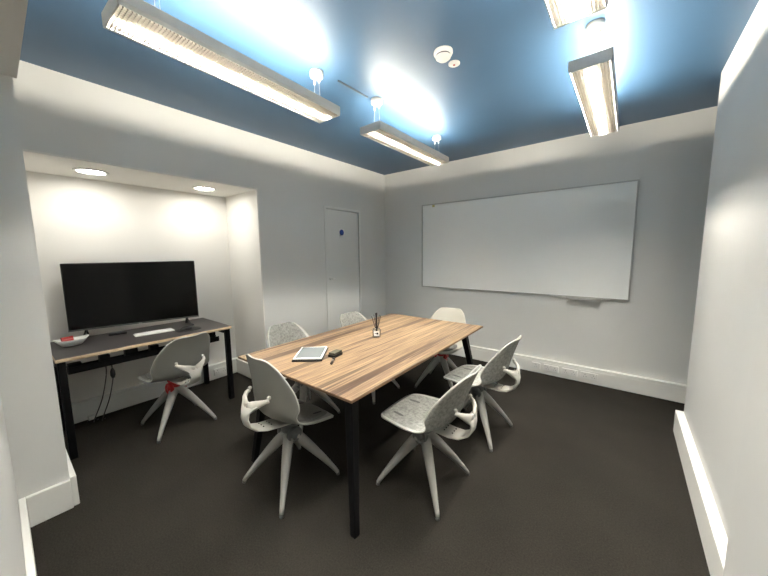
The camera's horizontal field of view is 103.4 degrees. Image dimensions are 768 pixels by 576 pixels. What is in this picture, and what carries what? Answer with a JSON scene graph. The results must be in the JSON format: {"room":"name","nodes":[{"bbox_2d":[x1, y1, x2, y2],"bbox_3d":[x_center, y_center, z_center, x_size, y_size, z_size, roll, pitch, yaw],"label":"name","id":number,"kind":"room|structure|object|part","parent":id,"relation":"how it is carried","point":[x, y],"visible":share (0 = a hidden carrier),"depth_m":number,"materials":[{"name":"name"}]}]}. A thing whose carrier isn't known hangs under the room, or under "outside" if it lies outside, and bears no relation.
{"room":"office","nodes":[
{"label":"office","id":0,"kind":"room"},
{"bbox_2d":[0,395,25,575],"bbox_3d":[-1.200,0.036,0.828,1.925,2.634,0.100,5,8,38],"label":"wall","id":1,"kind":"structure","parent":0,"point":[12,561],"depth_m":0.90,"materials":[{"name":"paint"}]},
{"bbox_2d":[18,497,36,575],"bbox_3d":[-1.148,1.253,1.020,1.925,0.172,0.025,5,8,38],"label":"baseboard","id":2,"kind":"structure","parent":1,"relation":"attached to","point":[30,565],"depth_m":1.37,"materials":[{"name":"white"}]},
{"bbox_2d":[25,479,73,526],"bbox_3d":[-1.841,1.184,1.674,0.024,0.172,0.165,5,8,38],"label":"baseboard","id":3,"kind":"structure","parent":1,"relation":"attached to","point":[45,504],"depth_m":1.66,"materials":[{"name":"white paint"}]},
{"bbox_2d":[0,0,27,77],"bbox_3d":[-1.119,-1.126,0.812,1.925,0.324,0.205,5,8,38],"label":"ceiling","id":4,"kind":"structure","parent":0,"point":[12,12],"depth_m":1.20,"materials":[{"name":"paint"}]},
{"bbox_2d":[0,74,69,499],"bbox_3d":[-2.446,-0.077,1.908,1.375,2.634,0.290,5,8,38],"label":"wall pier","id":5,"kind":"object","parent":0,"point":[28,388],"visible":0.8,"depth_m":1.56,"materials":[{"name":"paint"}]},
{"bbox_2d":[26,171,235,402],"bbox_3d":[-2.360,0.054,3.060,0.122,2.104,1.595,5,8,38],"label":"wall","id":6,"kind":"structure","parent":0,"point":[76,220],"depth_m":2.83,"materials":[{"name":"white paint"}]},
{"bbox_2d":[71,358,236,423],"bbox_3d":[-2.285,1.019,3.115,0.050,0.172,1.523,5,8,38],"label":"baseboard","id":7,"kind":"structure","parent":6,"relation":"attached to","point":[80,414],"depth_m":2.87,"materials":[{"name":"white paint"}]},
{"bbox_2d":[214,366,226,375],"bbox_3d":[-1.909,0.967,3.544,0.016,0.077,0.147,5,8,38],"label":"power socket","id":8,"kind":"object","parent":6,"relation":"attached to","point":[223,369],"visible":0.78,"depth_m":3.54,"materials":[{"name":"white plastic"}]},
{"bbox_2d":[23,149,255,196],"bbox_3d":[-2.060,-0.959,2.689,0.677,0.012,1.583,5,8,38],"label":"ceiling","id":9,"kind":"structure","parent":0,"point":[35,161],"depth_m":2.50,"materials":[{"name":"white paint"}]},
{"bbox_2d":[72,168,108,175],"bbox_3d":[-2.291,-0.908,2.371,0.214,0.010,0.214,5,8,38],"label":"recessed light","id":10,"kind":"object","parent":9,"relation":"attached to","point":[89,171],"visible":1,"depth_m":2.36,"materials":[{"name":"white plastic"}]},
{"bbox_2d":[77,170,104,173],"bbox_3d":[-2.291,-0.911,2.370,0.158,0.002,0.158,5,8,38],"label":"diffuser","id":11,"kind":"object","parent":10,"relation":"attached to","point":[79,171],"depth_m":2.37,"materials":[{"name":"white plastic"}]},
{"bbox_2d":[192,186,215,190],"bbox_3d":[-1.794,-0.990,3.024,0.214,0.010,0.214,5,8,38],"label":"recessed light","id":12,"kind":"object","parent":9,"relation":"attached to","point":[201,188],"visible":1,"depth_m":3.02,"materials":[{"name":"white plastic"}]},
{"bbox_2d":[196,187,212,189],"bbox_3d":[-1.794,-0.993,3.023,0.158,0.002,0.158,5,8,38],"label":"diffuser","id":13,"kind":"object","parent":12,"relation":"attached to","point":[197,188],"depth_m":3.02,"materials":[{"name":"white plastic"}]},
{"bbox_2d":[12,60,385,347],"bbox_3d":[-1.409,-0.299,3.700,0.800,2.634,3.835,5,8,38],"label":"wall","id":14,"kind":"structure","parent":0,"point":[58,113],"depth_m":3.10,"materials":[{"name":"paint"}]},
{"bbox_2d":[65,448,79,505],"bbox_3d":[-2.263,1.132,2.119,1.215,0.180,0.026,5,8,38],"label":"baseboard","id":15,"kind":"structure","parent":14,"relation":"attached to","point":[72,475],"depth_m":1.75,"materials":[{"name":"white paint"}]},
{"bbox_2d":[324,206,361,330],"bbox_3d":[-0.549,-0.064,4.196,0.086,2.033,0.670,5,8,38],"label":"door","id":16,"kind":"structure","parent":14,"relation":"in","point":[343,263],"depth_m":4.14,"materials":[{"name":"white paint"}]},
{"bbox_2d":[339,229,343,235],"bbox_3d":[-0.572,-0.750,4.093,0.003,0.100,0.100,5,8,38],"label":"door sign","id":17,"kind":"object","parent":16,"relation":"attached to","point":[341,231],"visible":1,"depth_m":4.09,"materials":[{"name":"blue plastic"}]},
{"bbox_2d":[225,188,266,357],"bbox_3d":[-1.560,0.001,3.437,0.677,2.104,0.012,5,8,38],"label":"wall","id":18,"kind":"structure","parent":0,"point":[242,209],"depth_m":3.39,"materials":[{"name":"white paint"}]},
{"bbox_2d":[235,357,250,377],"bbox_3d":[-1.553,0.963,3.526,0.700,0.172,0.030,5,8,38],"label":"baseboard","id":19,"kind":"structure","parent":18,"relation":"attached to","point":[242,366],"depth_m":3.60,"materials":[{"name":"white paint"}]},
{"bbox_2d":[30,354,709,575],"bbox_3d":[-0.144,1.257,2.056,5.400,0.100,5.600,5,8,38],"label":"floor","id":20,"kind":"structure","parent":0,"point":[586,479],"depth_m":1.81,"materials":[{"name":"carpet"}]},
{"bbox_2d":[86,414,96,422],"bbox_3d":[-2.563,1.140,2.656,0.044,0.045,0.060,4,8,32],"label":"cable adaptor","id":21,"kind":"object","parent":20,"relation":"on","point":[91,417],"visible":0.81,"depth_m":2.64,"materials":[{"name":"white plastic"}]},
{"bbox_2d":[50,318,234,459],"bbox_3d":[-2.103,0.774,2.739,0.660,0.742,1.180,5,8,38],"label":"desk","id":22,"kind":"object","parent":20,"relation":"on","point":[101,345],"visible":0.8,"depth_m":2.43,"materials":[{"name":"laminate"}]},
{"bbox_3d":[-2.672,0.825,2.475,0.042,0.716,0.042,5,8,38],"label":"leg","id":23,"kind":"part","parent":22,"relation":"part of","materials":[{"name":"black metal"}]},
{"bbox_3d":[-2.221,0.861,2.127,0.042,0.716,0.042,5,8,38],"label":"leg","id":24,"kind":"part","parent":22,"relation":"part of","materials":[{"name":"black metal"}]},
{"bbox_2d":[52,334,88,346],"bbox_3d":[-2.430,0.416,2.360,0.125,0.066,0.204,4,8,34],"label":"bowl","id":25,"kind":"object","parent":22,"relation":"on","point":[78,340],"visible":0.97,"depth_m":2.33,"materials":[{"name":"white ceramic"}]},
{"bbox_2d":[60,336,73,341],"bbox_3d":[-2.455,0.400,2.349,0.029,0.047,0.068,2,7,21],"label":"pack","id":26,"kind":"object","parent":25,"relation":"in","point":[69,338],"visible":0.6,"depth_m":2.34,"materials":[{"name":"red plastic"}]},
{"bbox_2d":[93,366,106,421],"bbox_3d":[-2.326,0.879,2.475,0.519,0.624,0.042,4,8,36],"label":"power cable","id":27,"kind":"object","parent":22,"relation":"hanging from","point":[106,366],"visible":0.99,"depth_m":2.42,"materials":[{"name":"grey plastic"}]},
{"bbox_2d":[102,365,113,419],"bbox_3d":[-2.289,0.876,2.500,0.494,0.625,0.032,4,8,36],"label":"power cable","id":28,"kind":"object","parent":22,"relation":"hanging from","point":[111,365],"visible":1,"depth_m":2.44,"materials":[{"name":"grey plastic"}]},
{"bbox_2d":[110,368,115,377],"bbox_3d":[-2.097,0.656,2.342,0.032,0.080,0.032,5,8,38],"label":"plug","id":29,"kind":"object","parent":28,"relation":"attached to","point":[112,371],"visible":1,"depth_m":2.33,"materials":[{"name":"black plastic"}]},
{"bbox_2d":[108,331,126,335],"bbox_3d":[-2.353,0.401,2.680,0.124,0.020,0.044,-6,8,-38],"label":"remote control","id":30,"kind":"object","parent":22,"relation":"on","point":[122,332],"visible":1,"depth_m":2.67,"materials":[{"name":"black plastic"}]},
{"bbox_2d":[60,261,198,335],"bbox_3d":[-2.251,0.080,2.769,0.930,0.632,0.188,-6,9,-39],"label":"television","id":31,"kind":"object","parent":22,"relation":"on","point":[112,294],"visible":0.88,"depth_m":2.71,"materials":[{"name":"black plastic"}]},
{"bbox_2d":[66,332,218,374],"bbox_3d":[-1.933,0.509,2.547,0.070,0.100,1.020,5,8,38],"label":"cable tray","id":32,"kind":"object","parent":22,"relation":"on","point":[104,360],"depth_m":2.35,"materials":[{"name":"black metal"}]},
{"bbox_2d":[133,328,174,336],"bbox_3d":[-2.060,0.397,2.718,0.116,0.012,0.284,5,9,42],"label":"keyboard","id":33,"kind":"object","parent":22,"relation":"on","point":[167,329],"visible":1,"depth_m":2.69,"materials":[{"name":"white plastic"}]},
{"bbox_2d":[175,327,200,331],"bbox_3d":[-1.823,0.386,2.825,0.150,0.004,0.200,5,8,38],"label":"desk pad","id":34,"kind":"object","parent":22,"relation":"on","point":[193,328],"visible":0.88,"depth_m":2.81,"materials":[{"name":"black plastic"}]},
{"bbox_2d":[180,326,191,330],"bbox_3d":[-1.844,0.370,2.820,0.064,0.029,0.104,3,7,26],"label":"mouse","id":35,"kind":"object","parent":34,"relation":"on","point":[185,327],"visible":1,"depth_m":2.80,"materials":[{"name":"black plastic"}]},
{"bbox_3d":[-1.985,0.714,3.353,0.042,0.716,0.042,5,8,38],"label":"leg","id":36,"kind":"part","parent":22,"relation":"part of","materials":[{"name":"black metal"}]},
{"bbox_3d":[-1.535,0.750,3.006,0.042,0.716,0.042,5,8,38],"label":"leg","id":37,"kind":"part","parent":22,"relation":"part of","materials":[{"name":"black metal"}]},
{"bbox_2d":[138,332,216,443],"bbox_3d":[-1.743,0.759,2.557,0.572,0.807,0.504,3,8,28],"label":"swivel chair","id":38,"kind":"object","parent":20,"relation":"on","point":[183,356],"visible":1,"depth_m":2.42,"materials":[{"name":"grey plastic"}]},
{"bbox_3d":[-1.915,0.986,2.581,0.314,0.336,0.066,-1,7,-7],"label":"leg","id":39,"kind":"part","parent":38,"relation":"part of","materials":[{"name":"grey plastic"}]},
{"bbox_3d":[-1.752,0.999,2.456,0.066,0.336,0.314,-1,7,-7],"label":"leg","id":40,"kind":"part","parent":38,"relation":"part of","materials":[{"name":"grey plastic"}]},
{"bbox_3d":[-1.796,0.844,2.537,0.100,0.100,0.031,3,8,28],"label":"tension knob","id":41,"kind":"part","parent":38,"relation":"part of","materials":[{"name":"red plastic"}]},
{"bbox_3d":[-1.627,0.978,2.617,0.314,0.336,0.066,-1,7,-7],"label":"leg","id":42,"kind":"part","parent":38,"relation":"part of","materials":[{"name":"grey plastic"}]},
{"bbox_2d":[241,354,339,518],"bbox_3d":[-0.609,0.797,1.885,0.457,0.863,0.533,5,9,39],"label":"swivel chair","id":43,"kind":"object","parent":20,"relation":"on","point":[274,397],"visible":1,"depth_m":1.74,"materials":[{"name":"grey plastic"}]},
{"bbox_3d":[-0.739,1.051,1.914,0.314,0.336,0.066,-1,7,-6],"label":"leg","id":44,"kind":"part","parent":43,"relation":"part of","materials":[{"name":"grey plastic"}]},
{"bbox_3d":[-0.579,1.064,1.786,0.066,0.336,0.314,-1,7,-6],"label":"leg","id":45,"kind":"part","parent":43,"relation":"part of","materials":[{"name":"grey plastic"}]},
{"bbox_3d":[-0.556,0.908,1.880,0.031,0.100,0.100,5,9,39],"label":"tension knob","id":46,"kind":"part","parent":43,"relation":"part of","materials":[{"name":"grey plastic"}]},
{"bbox_3d":[-0.450,1.044,1.945,0.314,0.336,0.066,-1,7,-6],"label":"leg","id":47,"kind":"part","parent":43,"relation":"part of","materials":[{"name":"grey plastic"}]},
{"bbox_2d":[267,322,339,431],"bbox_3d":[-0.738,0.738,2.685,0.566,0.796,0.457,5,8,38],"label":"swivel chair","id":48,"kind":"object","parent":20,"relation":"on","point":[278,334],"visible":0.28,"depth_m":2.74,"materials":[{"name":"grey plastic"}]},
{"bbox_3d":[-0.844,0.964,2.665,0.314,0.336,0.066,-1,7,-7],"label":"leg","id":49,"kind":"part","parent":48,"relation":"part of","materials":[{"name":"grey plastic"}]},
{"bbox_3d":[-0.681,0.977,2.540,0.066,0.336,0.314,-1,7,-7],"label":"leg","id":50,"kind":"part","parent":48,"relation":"part of","materials":[{"name":"grey plastic"}]},
{"bbox_3d":[-0.718,0.944,2.826,0.066,0.336,0.314,-1,7,-7],"label":"leg","id":51,"kind":"part","parent":48,"relation":"part of","materials":[{"name":"grey plastic"}]},
{"bbox_3d":[-0.556,0.957,2.701,0.314,0.336,0.066,-1,7,-7],"label":"leg","id":52,"kind":"part","parent":48,"relation":"part of","materials":[{"name":"grey plastic"}]},
{"bbox_2d":[238,313,482,538],"bbox_3d":[-0.031,0.782,2.531,1.091,0.730,1.831,4,8,37],"label":"meeting table","id":53,"kind":"object","parent":20,"relation":"on","point":[367,363],"visible":0.91,"depth_m":2.09,"materials":[{"name":"brown wood"}]},
{"bbox_3d":[-0.853,0.852,2.127,0.058,0.704,0.185,4,8,37],"label":"leg","id":54,"kind":"part","parent":53,"relation":"part of","materials":[{"name":"black metal"}]},
{"bbox_2d":[292,347,327,361],"bbox_3d":[-0.509,0.459,2.116,0.200,0.019,0.272,-1,7,-2],"label":"tablet","id":55,"kind":"object","parent":53,"relation":"on","point":[305,354],"visible":1,"depth_m":2.07,"materials":[{"name":"white plastic"}]},
{"bbox_2d":[328,349,342,357],"bbox_3d":[-0.336,0.452,2.092,0.056,0.034,0.090,3,8,30],"label":"eraser","id":56,"kind":"object","parent":53,"relation":"on","point":[335,353],"visible":0.95,"depth_m":2.07,"materials":[{"name":"black plastic"}]},
{"bbox_3d":[-0.171,0.905,1.609,0.076,0.704,0.250,-1,7,-3],"label":"leg","id":57,"kind":"part","parent":53,"relation":"part of","materials":[{"name":"black metal"}]},
{"bbox_2d":[371,313,380,336],"bbox_3d":[-0.065,0.309,2.554,0.080,0.203,0.071,-1,7,0],"label":"reed diffuser","id":58,"kind":"object","parent":53,"relation":"on","point":[376,331],"visible":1,"depth_m":2.54,"materials":[{"name":"clear glass"}]},
{"bbox_3d":[0.825,0.742,2.901,0.221,0.704,0.075,0,7,2],"label":"leg","id":59,"kind":"part","parent":53,"relation":"part of","materials":[{"name":"black metal"}]},
{"bbox_2d":[340,311,399,403],"bbox_3d":[-0.172,0.676,3.166,0.566,0.796,0.457,5,8,38],"label":"swivel chair","id":60,"kind":"object","parent":20,"relation":"on","point":[353,317],"visible":0.14,"depth_m":3.26,"materials":[{"name":"grey plastic"}]},
{"bbox_3d":[-0.116,0.914,3.021,0.066,0.336,0.314,-1,7,-7],"label":"leg","id":61,"kind":"part","parent":60,"relation":"part of","materials":[{"name":"grey plastic"}]},
{"bbox_2d":[376,364,481,520],"bbox_3d":[0.285,0.825,1.853,0.566,0.796,0.457,4,8,37],"label":"swivel chair","id":62,"kind":"object","parent":20,"relation":"on","point":[424,416],"visible":1,"depth_m":1.77,"materials":[{"name":"white plastic"}]},
{"bbox_3d":[0.107,1.045,1.888,0.314,0.336,0.066,-1,7,-7],"label":"leg","id":63,"kind":"part","parent":62,"relation":"part of","materials":[{"name":"grey plastic"}]},
{"bbox_3d":[0.218,0.903,1.848,0.100,0.100,0.031,4,8,37],"label":"tension knob","id":64,"kind":"part","parent":62,"relation":"part of","materials":[{"name":"grey plastic"}]},
{"bbox_3d":[0.269,1.058,1.762,0.066,0.336,0.314,-1,7,-7],"label":"leg","id":65,"kind":"part","parent":62,"relation":"part of","materials":[{"name":"grey plastic"}]},
{"bbox_3d":[0.395,1.038,1.924,0.314,0.336,0.066,-1,7,-7],"label":"leg","id":66,"kind":"part","parent":62,"relation":"part of","materials":[{"name":"grey plastic"}]},
{"bbox_2d":[415,307,465,387],"bbox_3d":[0.640,0.651,3.299,0.457,0.796,0.566,3,8,30],"label":"swivel chair","id":67,"kind":"object","parent":20,"relation":"on","point":[444,313],"visible":0.44,"depth_m":3.27,"materials":[{"name":"beige plastic"}]},
{"bbox_3d":[0.480,0.881,3.248,0.314,0.336,0.066,-2,7,-15],"label":"leg","id":68,"kind":"part","parent":67,"relation":"part of","materials":[{"name":"grey plastic"}]},
{"bbox_3d":[0.658,0.891,3.147,0.066,0.336,0.314,-2,7,-15],"label":"leg","id":69,"kind":"part","parent":67,"relation":"part of","materials":[{"name":"grey plastic"}]},
{"bbox_3d":[0.760,0.869,3.324,0.314,0.336,0.066,-2,7,-15],"label":"leg","id":70,"kind":"part","parent":67,"relation":"part of","materials":[{"name":"grey plastic"}]},
{"bbox_2d":[444,335,521,451],"bbox_3d":[0.781,0.746,2.408,0.559,0.812,0.457,5,9,41],"label":"swivel chair","id":71,"kind":"object","parent":20,"relation":"on","point":[497,367],"visible":0.94,"depth_m":2.27,"materials":[{"name":"grey plastic"}]},
{"bbox_3d":[0.610,0.973,2.452,0.314,0.336,0.066,-1,7,-3],"label":"leg","id":72,"kind":"part","parent":71,"relation":"part of","materials":[{"name":"grey plastic"}]},
{"bbox_3d":[0.720,0.832,2.404,0.100,0.100,0.031,5,9,41],"label":"tension knob","id":73,"kind":"part","parent":71,"relation":"part of","materials":[{"name":"grey plastic"}]},
{"bbox_3d":[0.763,0.987,2.316,0.066,0.336,0.314,-1,7,-3],"label":"leg","id":74,"kind":"part","parent":71,"relation":"part of","materials":[{"name":"grey plastic"}]},
{"bbox_3d":[0.900,0.968,2.467,0.314,0.336,0.066,-1,7,-3],"label":"leg","id":75,"kind":"part","parent":71,"relation":"part of","materials":[{"name":"grey plastic"}]},
{"bbox_2d":[373,327,380,336],"bbox_3d":[-0.062,0.370,2.563,0.068,0.080,0.068,-1,7,0],"label":"glass jar","id":76,"kind":"object","parent":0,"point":[376,331],"depth_m":2.53,"materials":[{"name":"white"}]},
{"bbox_2d":[20,0,758,174],"bbox_3d":[-0.134,-1.455,1.707,5.300,0.100,5.600,5,8,38],"label":"ceiling","id":77,"kind":"structure","parent":0,"point":[511,87],"depth_m":1.91,"materials":[{"name":"blue paint"}]},
{"bbox_2d":[101,0,339,123],"bbox_3d":[-0.729,-1.255,1.641,0.212,0.268,1.173,4,8,36],"label":"pendant light","id":78,"kind":"object","parent":77,"relation":"hanging from","point":[141,22],"visible":1,"depth_m":1.45,"materials":[{"name":"grey metal"}]},
{"bbox_2d":[338,80,367,97],"bbox_3d":[-0.223,-1.456,2.223,0.011,0.012,0.300,5,9,39],"label":"cable","id":79,"kind":"object","parent":77,"relation":"attached to","point":[339,81],"visible":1,"depth_m":2.21,"materials":[{"name":"grey plastic"}]},
{"bbox_2d":[360,97,448,165],"bbox_3d":[0.245,-1.400,2.786,0.205,0.268,1.159,5,8,38],"label":"pendant light","id":80,"kind":"object","parent":77,"relation":"hanging from","point":[380,132],"visible":1,"depth_m":2.61,"materials":[{"name":"grey metal"}]},
{"bbox_2d":[434,45,452,62],"bbox_3d":[0.357,-1.397,1.828,0.114,0.054,0.114,5,8,38],"label":"smoke detector","id":81,"kind":"object","parent":77,"relation":"attached to","point":[442,54],"visible":1,"depth_m":1.80,"materials":[{"name":"white plastic"}]},
{"bbox_2d":[448,60,459,67],"bbox_3d":[0.449,-1.433,1.940,0.074,0.012,0.074,5,8,38],"label":"indicator","id":82,"kind":"object","parent":77,"relation":"attached to","point":[454,63],"visible":1,"depth_m":1.93,"materials":[{"name":"white plastic"}]},
{"bbox_2d":[544,0,607,29],"bbox_3d":[0.403,-1.161,0.735,0.190,0.268,1.235,5,9,38],"label":"pendant light","id":83,"kind":"object","parent":77,"relation":"hanging from","point":[561,13],"visible":1,"depth_m":1.18,"materials":[{"name":"grey metal"}]},
{"bbox_2d":[568,18,618,136],"bbox_3d":[1.413,-1.319,1.983,0.190,0.268,1.173,5,9,38],"label":"pendant light","id":84,"kind":"object","parent":77,"relation":"hanging from","point":[593,76],"visible":1,"depth_m":1.74,"materials":[{"name":"grey metal"}]},
{"bbox_2d":[384,106,717,384],"bbox_3d":[1.756,-0.324,3.618,4.300,2.634,0.120,5,8,38],"label":"wall","id":85,"kind":"structure","parent":0,"point":[649,334],"depth_m":3.16,"materials":[{"name":"paint"}]},
{"bbox_2d":[422,179,639,300],"bbox_3d":[1.488,-0.521,3.679,2.404,1.192,0.071,5,8,38],"label":"whiteboard","id":86,"kind":"object","parent":85,"relation":"attached to","point":[572,242],"visible":1,"depth_m":3.48,"materials":[{"name":"white plastic"}]},
{"bbox_2d":[566,297,600,300],"bbox_3d":[2.133,0.114,3.244,0.310,0.018,0.055,5,8,38],"label":"tray","id":87,"kind":"object","parent":86,"relation":"on","point":[580,298],"depth_m":3.22,"materials":[{"name":"grey metal"}]},
{"bbox_2d":[532,362,539,369],"bbox_3d":[1.800,0.921,3.590,0.090,0.077,0.016,5,8,38],"label":"socket","id":88,"kind":"object","parent":85,"relation":"attached to","point":[535,365],"visible":1,"depth_m":3.59,"materials":[{"name":"white plastic"}]},
{"bbox_2d":[544,364,558,372],"bbox_3d":[1.926,0.931,3.494,0.147,0.077,0.016,5,8,38],"label":"power socket","id":89,"kind":"object","parent":85,"relation":"attached to","point":[549,368],"visible":1,"depth_m":3.49,"materials":[{"name":"white plastic"}]},
{"bbox_2d":[452,345,686,403],"bbox_3d":[1.726,0.908,3.689,4.280,0.172,0.050,5,8,38],"label":"baseboard","id":90,"kind":"structure","parent":85,"relation":"attached to","point":[657,391],"depth_m":3.19,"materials":[{"name":"white paint"}]},
{"bbox_2d":[562,368,576,376],"bbox_3d":[2.070,0.942,3.382,0.147,0.077,0.016,5,8,38],"label":"power socket","id":91,"kind":"object","parent":85,"relation":"attached to","point":[570,372],"visible":1,"depth_m":3.38,"materials":[{"name":"white plastic"}]},
{"bbox_2d":[581,371,597,380],"bbox_3d":[2.215,0.954,3.271,0.152,0.077,0.016,5,8,38],"label":"power socket","id":92,"kind":"object","parent":85,"relation":"attached to","point":[584,375],"visible":1,"depth_m":3.27,"materials":[{"name":"white plastic"}]},
{"bbox_2d":[684,0,767,537],"bbox_3d":[2.164,-0.063,1.358,0.867,2.634,1.574,5,8,38],"label":"wall","id":93,"kind":"structure","parent":0,"point":[735,236],"depth_m":1.55,"materials":[{"name":"paint"}]},
{"bbox_2d":[673,410,727,575],"bbox_3d":[1.848,1.129,1.763,0.112,0.178,1.584,5,8,38],"label":"baseboard","id":94,"kind":"structure","parent":93,"relation":"attached to","point":[714,539],"depth_m":1.57,"materials":[{"name":"white paint"}]},
{"bbox_2d":[723,247,767,575],"bbox_3d":[0.764,0.157,-0.379,0.935,2.634,2.910,5,8,38],"label":"wall","id":95,"kind":"structure","parent":0,"point":[747,544],"depth_m":1.00,"materials":[{"name":"paint"}]}
]}

